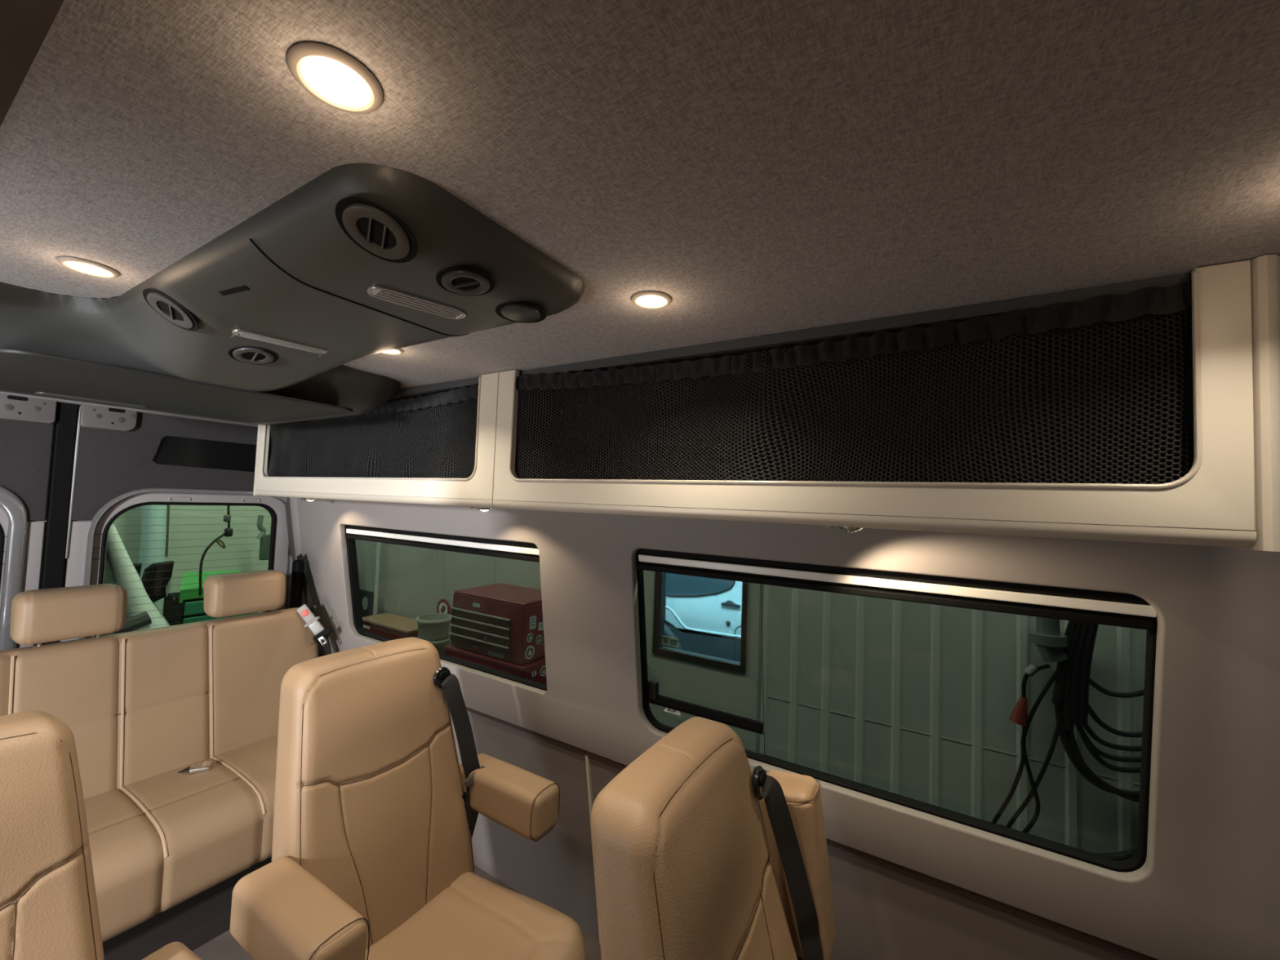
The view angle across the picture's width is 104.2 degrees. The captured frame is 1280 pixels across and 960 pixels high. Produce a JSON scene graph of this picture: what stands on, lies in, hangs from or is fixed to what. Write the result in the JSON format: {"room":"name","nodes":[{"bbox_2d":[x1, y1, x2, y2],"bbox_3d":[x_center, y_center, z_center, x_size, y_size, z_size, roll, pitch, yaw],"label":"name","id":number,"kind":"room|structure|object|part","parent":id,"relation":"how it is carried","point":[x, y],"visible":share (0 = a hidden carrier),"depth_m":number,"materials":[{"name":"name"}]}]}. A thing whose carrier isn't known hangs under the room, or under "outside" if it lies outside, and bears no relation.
{"room":"vehicle interior","nodes":[
{"label":"vehicle interior","id":0,"kind":"room"},
{"bbox_2d":[100,524,173,635],"bbox_3d":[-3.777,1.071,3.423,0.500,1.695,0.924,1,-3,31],"label":"van","id":1,"kind":"object","parent":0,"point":[116,545],"visible":0.21,"depth_m":3.56,"materials":[{"name":"white paint"},{"name":"glass"},{"name":"black plastic"}]},
{"bbox_2d":[133,563,142,576],"bbox_3d":[-3.814,0.715,3.742,0.060,0.170,0.090,1,-3,31],"label":"mirror","id":2,"kind":"object","parent":1,"relation":"attached to","point":[138,567],"depth_m":3.75,"materials":[{"name":"black plastic"}]},
{"bbox_2d":[141,560,173,602],"bbox_3d":[-3.600,0.767,3.708,0.090,0.310,0.170,1,-3,31],"label":"mirror","id":3,"kind":"object","parent":1,"relation":"attached to","point":[165,566],"depth_m":3.68,"materials":[{"name":"grey mirror"}]},
{"bbox_2d":[27,405,288,645],"bbox_3d":[-2.308,0.599,1.927,0.040,1.910,1.950,1,-3,31],"label":"wall","id":4,"kind":"structure","parent":0,"point":[45,521],"depth_m":1.92,"materials":[{"name":"grey paint"}]},
{"bbox_2d":[0,393,57,650],"bbox_3d":[-2.514,0.290,1.521,0.068,1.315,0.888,1,-3,31],"label":"door","id":5,"kind":"structure","parent":4,"relation":"in","point":[26,423],"depth_m":1.85,"materials":[{"name":"grey paint"}]},
{"bbox_3d":[-2.534,0.464,1.496,0.050,0.965,0.845,1,-3,31],"label":"frame","id":6,"kind":"part","parent":5,"relation":"part of","materials":[{"name":"grey paint"}]},
{"bbox_3d":[-2.497,-0.101,1.548,0.020,0.480,0.868,1,-3,31],"label":"panel","id":7,"kind":"part","parent":5,"relation":"part of","materials":[{"name":"plastic"}]},
{"bbox_3d":[-2.313,0.554,1.866,0.018,0.794,0.060,1,-3,31],"label":"edge panel","id":8,"kind":"part","parent":5,"relation":"part of","materials":[{"name":"grey paint"}]},
{"bbox_2d":[35,402,78,644],"bbox_3d":[-2.276,0.574,1.915,0.028,1.860,0.052,1,-3,31],"label":"door seal","id":9,"kind":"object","parent":4,"relation":"attached to","point":[58,511],"depth_m":1.93,"materials":[{"name":"black rubber"}]},
{"bbox_2d":[0,391,257,426],"bbox_3d":[-2.238,-0.327,1.952,0.060,0.055,1.760,1,-3,31],"label":"trim","id":10,"kind":"structure","parent":4,"relation":"attached to","point":[78,403],"depth_m":2.11,"materials":[{"name":"grey plastic"}]},
{"bbox_2d":[58,404,293,641],"bbox_3d":[-2.027,0.343,2.319,0.068,1.315,0.878,1,-3,31],"label":"door","id":11,"kind":"structure","parent":4,"relation":"in","point":[124,460],"depth_m":2.16,"materials":[{"name":"grey paint"}]},
{"bbox_3d":[-2.234,0.007,1.964,0.011,0.600,0.017,2,-3,9],"label":"edge trim","id":12,"kind":"part","parent":11,"relation":"part of","materials":[{"name":"grey paint"}]},
{"bbox_3d":[-2.248,0.561,1.971,0.018,0.794,0.060,1,-3,31],"label":"edge panel","id":13,"kind":"part","parent":11,"relation":"part of","materials":[{"name":"grey paint"}]},
{"bbox_3d":[-2.012,-0.048,2.342,0.020,0.480,0.868,1,-3,31],"label":"panel","id":14,"kind":"part","parent":11,"relation":"part of","materials":[{"name":"plastic"}]},
{"bbox_3d":[-2.027,0.522,2.326,0.050,0.958,0.796,1,-3,31],"label":"frame","id":15,"kind":"part","parent":11,"relation":"part of","materials":[{"name":"grey paint"}]},
{"bbox_2d":[284,497,295,560],"bbox_3d":[-1.823,0.624,2.655,0.070,1.860,0.310,1,-3,31],"label":"trim","id":16,"kind":"structure","parent":4,"relation":"attached to","point":[291,548],"depth_m":2.60,"materials":[{"name":"grey plastic"}]},
{"bbox_2d":[288,497,306,605],"bbox_3d":[-1.764,0.755,2.638,0.104,1.400,0.245,1,-3,31],"label":"trim","id":17,"kind":"structure","parent":4,"relation":"attached to","point":[293,504],"depth_m":2.58,"materials":[{"name":"grey plastic"}]},
{"bbox_2d":[162,570,257,626],"bbox_3d":[-3.581,1.517,4.115,0.420,1.480,0.520,1,-3,31],"label":"tool cart","id":18,"kind":"object","parent":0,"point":[191,580],"visible":0.16,"depth_m":3.92,"materials":[{"name":"green metal"}]},
{"bbox_3d":[-3.395,1.010,4.048,0.040,0.100,0.480,1,-3,31],"label":"drawer","id":19,"kind":"part","parent":18,"relation":"part of","materials":[{"name":"green"}]},
{"bbox_2d":[199,505,232,595],"bbox_3d":[-3.405,0.325,4.021,0.050,1.180,0.196,1,-3,31],"label":"reel","id":20,"kind":"object","parent":18,"relation":"on","point":[228,534],"visible":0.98,"depth_m":4.03,"materials":[{"name":"black"}]},
{"bbox_3d":[-3.400,1.129,4.042,0.040,0.100,0.480,1,-3,31],"label":"drawer","id":21,"kind":"part","parent":18,"relation":"part of","materials":[{"name":"green"}]},
{"bbox_2d":[191,865,601,959],"bbox_3d":[-0.492,1.583,0.752,4.400,0.030,2.250,1,-3,31],"label":"floor","id":22,"kind":"structure","parent":0,"point":[224,946],"depth_m":1.69,"materials":[{"name":"carpet"}]},
{"bbox_2d":[0,711,201,959],"bbox_3d":[-0.958,0.995,0.681,0.742,1.105,0.686,1,-3,26],"label":"chair","id":23,"kind":"object","parent":22,"relation":"on","point":[49,907],"visible":1,"depth_m":0.90,"materials":[{"name":"beige leather"}]},
{"bbox_3d":[-1.168,0.808,0.758,0.293,0.740,0.500,1,-3,26],"label":"backrest","id":24,"kind":"part","parent":23,"relation":"part of","materials":[{"name":"beige leather"}]},
{"bbox_3d":[-0.877,1.040,0.955,0.340,0.125,0.112,1,-3,26],"label":"armrest","id":25,"kind":"part","parent":23,"relation":"part of","materials":[{"name":"beige leather"}]},
{"bbox_2d":[0,569,319,959],"bbox_3d":[-1.822,0.973,1.611,0.705,1.170,1.640,1,-3,31],"label":"bench","id":26,"kind":"object","parent":22,"relation":"on","point":[170,850],"visible":0.69,"depth_m":1.77,"materials":[{"name":"beige leather"}]},
{"bbox_3d":[-2.001,0.856,1.728,0.202,0.560,1.640,1,-3,31],"label":"backrest","id":27,"kind":"part","parent":26,"relation":"part of","materials":[{"name":"beige leather"}]},
{"bbox_3d":[-1.769,1.211,1.563,0.560,0.257,1.580,1,-3,31],"label":"seat","id":28,"kind":"part","parent":26,"relation":"part of","materials":[{"name":"beige leather"}]},
{"bbox_2d":[177,760,212,773],"bbox_3d":[-1.696,1.095,1.887,0.132,0.042,0.061,2,-3,-7],"label":"belt","id":29,"kind":"object","parent":26,"relation":"on","point":[202,766],"visible":1,"depth_m":1.88,"materials":[{"name":"silver metal"}]},
{"bbox_2d":[288,553,333,655],"bbox_3d":[-1.619,0.737,2.410,0.342,0.732,0.128,1,-3,18],"label":"belt","id":30,"kind":"object","parent":26,"relation":"attached to","point":[299,584],"visible":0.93,"depth_m":2.47,"materials":[{"name":"black fabric"}]},
{"bbox_3d":[-1.484,0.753,2.331,0.040,0.043,0.010,2,-3,-7],"label":"latch plate","id":31,"kind":"part","parent":30,"relation":"part of","materials":[{"name":"silver metal"}]},
{"bbox_2d":[230,637,586,959],"bbox_3d":[-0.527,1.035,1.227,0.742,1.105,0.686,1,-3,31],"label":"chair","id":32,"kind":"object","parent":22,"relation":"on","point":[376,811],"visible":1,"depth_m":1.27,"materials":[{"name":"beige leather"}]},
{"bbox_3d":[-0.694,0.903,1.006,0.340,0.125,0.112,1,-3,31],"label":"armrest","id":33,"kind":"part","parent":32,"relation":"part of","materials":[{"name":"beige leather"}]},
{"bbox_3d":[-0.712,0.851,1.352,0.293,0.740,0.500,1,-3,31],"label":"backrest","id":34,"kind":"part","parent":32,"relation":"part of","materials":[{"name":"beige leather"}]},
{"bbox_3d":[-0.429,1.193,1.156,0.500,0.169,0.529,1,-3,31],"label":"seat","id":35,"kind":"part","parent":32,"relation":"part of","materials":[{"name":"beige leather"}]},
{"bbox_3d":[-0.400,0.935,1.488,0.340,0.125,0.112,1,-3,31],"label":"armrest","id":36,"kind":"part","parent":32,"relation":"part of","materials":[{"name":"beige leather"}]},
{"bbox_2d":[590,716,835,959],"bbox_3d":[0.319,1.043,0.727,0.754,1.105,0.723,1,-3,31],"label":"chair","id":37,"kind":"object","parent":22,"relation":"on","point":[698,855],"visible":1,"depth_m":0.84,"materials":[{"name":"beige leather"}]},
{"bbox_3d":[0.338,0.831,1.080,0.125,0.340,0.112,-9,-8,31],"label":"armrest","id":38,"kind":"part","parent":37,"relation":"part of","materials":[{"name":"beige leather"}]},
{"bbox_2d":[0,0,1279,388],"bbox_3d":[-0.436,-0.348,0.864,4.450,0.020,1.620,1,-3,31],"label":"ceiling","id":39,"kind":"structure","parent":0,"point":[763,167],"depth_m":0.50,"materials":[{"name":"grey fabric"}]},
{"bbox_2d":[0,0,63,126],"bbox_3d":[-0.341,-0.318,0.108,2.600,0.100,0.353,1,-3,31],"label":"overhead cabinet","id":40,"kind":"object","parent":39,"relation":"attached to","point":[24,24],"depth_m":0.39,"materials":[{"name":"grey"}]},
{"bbox_2d":[56,256,119,278],"bbox_3d":[-0.920,-0.353,0.832,0.072,0.007,0.072,1,-3,31],"label":"recessed light","id":41,"kind":"object","parent":39,"relation":"in","point":[79,264],"visible":1,"depth_m":0.82,"materials":[{"name":"beige"}]},
{"bbox_2d":[0,163,584,425],"bbox_3d":[-0.962,-0.279,1.169,1.855,0.129,1.030,1,-3,31],"label":"air conditioning unit","id":42,"kind":"object","parent":39,"relation":"attached to","point":[260,323],"visible":1,"depth_m":0.87,"materials":[{"name":"grey plastic"}]},
{"bbox_2d":[142,288,199,331],"bbox_3d":[-0.854,-0.309,0.908,0.090,0.051,0.076,1,-3,31],"label":"vent","id":43,"kind":"object","parent":42,"relation":"attached to","point":[171,309],"depth_m":0.90,"materials":[{"name":"grey plastic"}]},
{"bbox_2d":[227,346,278,364],"bbox_3d":[-0.824,-0.265,1.063,0.083,0.024,0.086,1,-3,31],"label":"vent","id":44,"kind":"object","parent":42,"relation":"attached to","point":[241,355],"depth_m":1.06,"materials":[{"name":"grey plastic"}]},
{"bbox_2d":[230,327,329,356],"bbox_3d":[-0.736,-0.284,1.026,0.072,0.018,0.165,0,-3,38],"label":"reading lamp","id":45,"kind":"object","parent":42,"relation":"attached to","point":[263,338],"depth_m":1.02,"materials":[{"name":"grey plastic"}]},
{"bbox_2d":[334,196,417,262],"bbox_3d":[-0.316,-0.298,0.600,0.093,0.034,0.087,1,-3,31],"label":"vent","id":46,"kind":"object","parent":42,"relation":"attached to","point":[384,229],"depth_m":0.59,"materials":[{"name":"grey plastic"}]},
{"bbox_2d":[366,285,466,319],"bbox_3d":[-0.353,-0.284,0.798,0.150,0.007,0.050,4,-3,-43],"label":"reading lamp","id":47,"kind":"object","parent":42,"relation":"attached to","point":[414,300],"depth_m":0.79,"materials":[{"name":"grey plastic"}]},
{"bbox_2d":[435,266,495,296],"bbox_3d":[-0.250,-0.284,0.715,0.080,0.011,0.080,1,-3,28],"label":"vent","id":48,"kind":"object","parent":42,"relation":"attached to","point":[456,281],"depth_m":0.71,"materials":[{"name":"grey plastic"}]},
{"bbox_2d":[495,302,546,323],"bbox_3d":[-0.197,-0.276,0.825,0.083,0.004,0.083,1,-3,26],"label":"vent","id":49,"kind":"object","parent":42,"relation":"attached to","point":[524,313],"depth_m":0.81,"materials":[{"name":"grey plastic"}]},
{"bbox_2d":[286,41,382,114],"bbox_3d":[-0.265,-0.347,0.436,0.072,0.007,0.072,1,-3,31],"label":"recessed light","id":50,"kind":"object","parent":39,"relation":"in","point":[318,68],"visible":1,"depth_m":0.43,"materials":[{"name":"beige plastic"}]},
{"bbox_2d":[381,348,404,354],"bbox_3d":[-0.630,-0.324,1.246,0.072,0.007,0.072,1,-3,31],"label":"recessed light","id":51,"kind":"object","parent":39,"relation":"in","point":[398,351],"visible":0.48,"depth_m":1.25,"materials":[{"name":"beige"}]},
{"bbox_2d":[631,290,671,308],"bbox_3d":[0.020,-0.317,0.882,0.072,0.007,0.072,1,-3,31],"label":"recessed light","id":52,"kind":"object","parent":39,"relation":"in","point":[646,299],"visible":1,"depth_m":0.87,"materials":[{"name":"beige plastic"}]},
{"bbox_2d":[296,497,1279,959],"bbox_3d":[0.051,0.311,1.487,4.260,1.205,0.209,1,-3,31],"label":"wall","id":53,"kind":"structure","parent":0,"point":[1207,885],"depth_m":1.03,"materials":[{"name":"grey plastic"}]},
{"bbox_2d":[253,372,499,508],"bbox_3d":[-0.986,-0.114,1.923,1.504,0.391,0.274,1,-3,31],"label":"upper cabinet","id":54,"kind":"object","parent":53,"relation":"attached to","point":[434,444],"visible":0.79,"depth_m":1.74,"materials":[{"name":"beige plastic"}]},
{"bbox_3d":[-1.615,-0.130,2.301,0.012,0.364,0.215,1,-3,31],"label":"panel","id":55,"kind":"part","parent":54,"relation":"part of","materials":[{"name":"fabric"}]},
{"bbox_2d":[300,497,316,501],"bbox_3d":[-1.475,0.086,2.221,0.072,0.016,0.054,1,-3,31],"label":"puck light","id":56,"kind":"object","parent":54,"relation":"attached to","point":[307,499],"visible":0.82,"depth_m":2.20,"materials":[{"name":"silver metal"}]},
{"bbox_3d":[-0.986,0.070,1.914,1.492,0.023,0.270,1,-3,31],"label":"panel","id":57,"kind":"part","parent":54,"relation":"part of","materials":[{"name":"beige plastic"}]},
{"bbox_3d":[-0.941,-0.124,1.985,1.472,0.356,0.010,1,-3,31],"label":"panel","id":58,"kind":"part","parent":54,"relation":"part of","materials":[{"name":"fabric"}]},
{"bbox_2d":[471,506,493,511],"bbox_3d":[-0.517,0.095,1.635,0.072,0.016,0.054,1,-3,31],"label":"puck light","id":59,"kind":"object","parent":54,"relation":"attached to","point":[484,509],"visible":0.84,"depth_m":1.61,"materials":[{"name":"silver metal"}]},
{"bbox_2d":[345,524,546,691],"bbox_3d":[-0.871,0.485,2.106,1.328,0.557,0.127,1,-3,31],"label":"window","id":60,"kind":"structure","parent":53,"relation":"in","point":[477,601],"depth_m":2.06,"materials":[{"name":"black glass"}]},
{"bbox_3d":[-1.385,0.481,2.431,0.012,0.533,0.099,1,-3,31],"label":"post","id":61,"kind":"part","parent":60,"relation":"part of","materials":[{"name":"black"}]},
{"bbox_3d":[-0.866,0.247,2.052,1.241,0.021,0.014,1,-3,31],"label":"blind rail","id":62,"kind":"part","parent":60,"relation":"part of","materials":[{"name":"white"}]},
{"bbox_2d":[585,755,599,943],"bbox_3d":[-0.152,1.272,1.730,0.017,0.704,0.141,0,-3,43],"label":"trim","id":63,"kind":"structure","parent":53,"relation":"attached to","point":[587,757],"depth_m":1.70,"materials":[{"name":"beige plastic"}]},
{"bbox_2d":[319,656,1138,959],"bbox_3d":[0.081,1.261,1.589,4.300,0.730,0.124,1,-3,31],"label":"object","id":64,"kind":"structure","parent":53,"relation":"attached to","point":[881,912],"depth_m":1.29,"materials":[{"name":"grey plastic"}]},
{"bbox_2d":[319,653,1156,959],"bbox_3d":[0.077,0.928,1.539,4.260,0.013,0.018,1,-3,31],"label":"trim","id":65,"kind":"structure","parent":53,"relation":"attached to","point":[1087,937],"depth_m":1.14,"materials":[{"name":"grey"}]},
{"bbox_2d":[492,254,1279,551],"bbox_3d":[0.286,-0.101,1.144,1.474,0.393,0.278,1,-3,31],"label":"upper cabinet","id":66,"kind":"object","parent":53,"relation":"attached to","point":[1097,413],"visible":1,"depth_m":0.88,"materials":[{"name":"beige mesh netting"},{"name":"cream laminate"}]},
{"bbox_3d":[-0.340,-0.119,1.521,0.012,0.364,0.215,1,-3,31],"label":"panel","id":67,"kind":"part","parent":66,"relation":"part of","materials":[{"name":"fabric"}]},
{"bbox_2d":[826,525,863,533],"bbox_3d":[0.435,0.103,1.054,0.072,0.016,0.054,1,-3,31],"label":"puck light","id":68,"kind":"object","parent":66,"relation":"attached to","point":[846,529],"visible":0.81,"depth_m":1.03,"materials":[{"name":"silver metal"}]},
{"bbox_3d":[0.313,-0.113,1.219,1.422,0.356,0.010,1,-3,31],"label":"panel","id":69,"kind":"part","parent":66,"relation":"part of","materials":[{"name":"fabric"}]},
{"bbox_3d":[0.268,0.082,1.148,1.442,0.023,0.270,1,-3,31],"label":"panel","id":70,"kind":"part","parent":66,"relation":"part of","materials":[{"name":"beige plastic"}]},
{"bbox_3d":[0.880,-0.108,0.775,0.012,0.364,0.215,1,-3,31],"label":"panel","id":71,"kind":"part","parent":66,"relation":"part of","materials":[{"name":"plastic"}]},
{"bbox_3d":[0.884,-0.097,0.738,0.031,0.392,0.208,1,-3,31],"label":"post","id":72,"kind":"part","parent":66,"relation":"part of","materials":[{"name":"beige plastic"}]},
{"bbox_2d":[635,548,1157,872],"bbox_3d":[0.484,0.497,1.280,1.210,0.591,0.136,1,-3,31],"label":"window","id":73,"kind":"structure","parent":53,"relation":"in","point":[1021,713],"depth_m":1.18,"materials":[{"name":"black glass"}]},
{"bbox_2d":[643,569,764,755],"bbox_3d":[0.163,0.520,1.507,0.426,0.517,0.080,1,-3,31],"label":"window pane","id":74,"kind":"object","parent":73,"relation":"attached to","point":[704,637],"depth_m":1.48,"materials":[{"name":"glass"}]},
{"bbox_3d":[0.482,0.242,1.226,1.135,0.021,0.014,1,-3,31],"label":"blind rail","id":75,"kind":"part","parent":73,"relation":"part of","materials":[{"name":"white metal"}]},
{"bbox_3d":[0.672,0.525,1.191,0.772,0.517,0.080,1,-3,31],"label":"pane","id":76,"kind":"part","parent":73,"relation":"part of","materials":[{"name":"clear glass"}]},
{"label":"outside","id":77,"kind":"structure","parent":0,"visible":0},
{"bbox_2d":[138,504,166,613],"bbox_3d":[-4.483,0.758,4.566,0.170,2.112,0.233,1,-3,31],"label":"duct","id":78,"kind":"object","parent":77,"point":[148,517],"visible":0.15,"depth_m":4.52,"materials":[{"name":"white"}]},
{"bbox_2d":[164,505,169,556],"bbox_3d":[-4.496,0.334,4.730,0.038,0.790,0.064,1,-3,31],"label":"conduit","id":79,"kind":"object","parent":78,"relation":"attached to","point":[167,506],"visible":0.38,"depth_m":4.72,"materials":[{"name":"grey metal"}]},
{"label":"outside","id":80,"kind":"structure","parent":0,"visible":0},
{"bbox_2d":[256,515,270,559],"bbox_3d":[-3.888,0.594,5.153,0.060,0.464,0.147,1,-3,31],"label":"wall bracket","id":81,"kind":"object","parent":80,"point":[264,541],"visible":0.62,"depth_m":5.12,"materials":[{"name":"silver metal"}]},
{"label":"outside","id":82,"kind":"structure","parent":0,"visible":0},
{"bbox_2d":[111,505,271,613],"bbox_3d":[-6.031,-0.098,2.692,0.100,4.600,8.300,1,-3,31],"label":"garage door","id":83,"kind":"structure","parent":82,"point":[182,522],"depth_m":5.13,"materials":[{"name":"white"}]}
]}

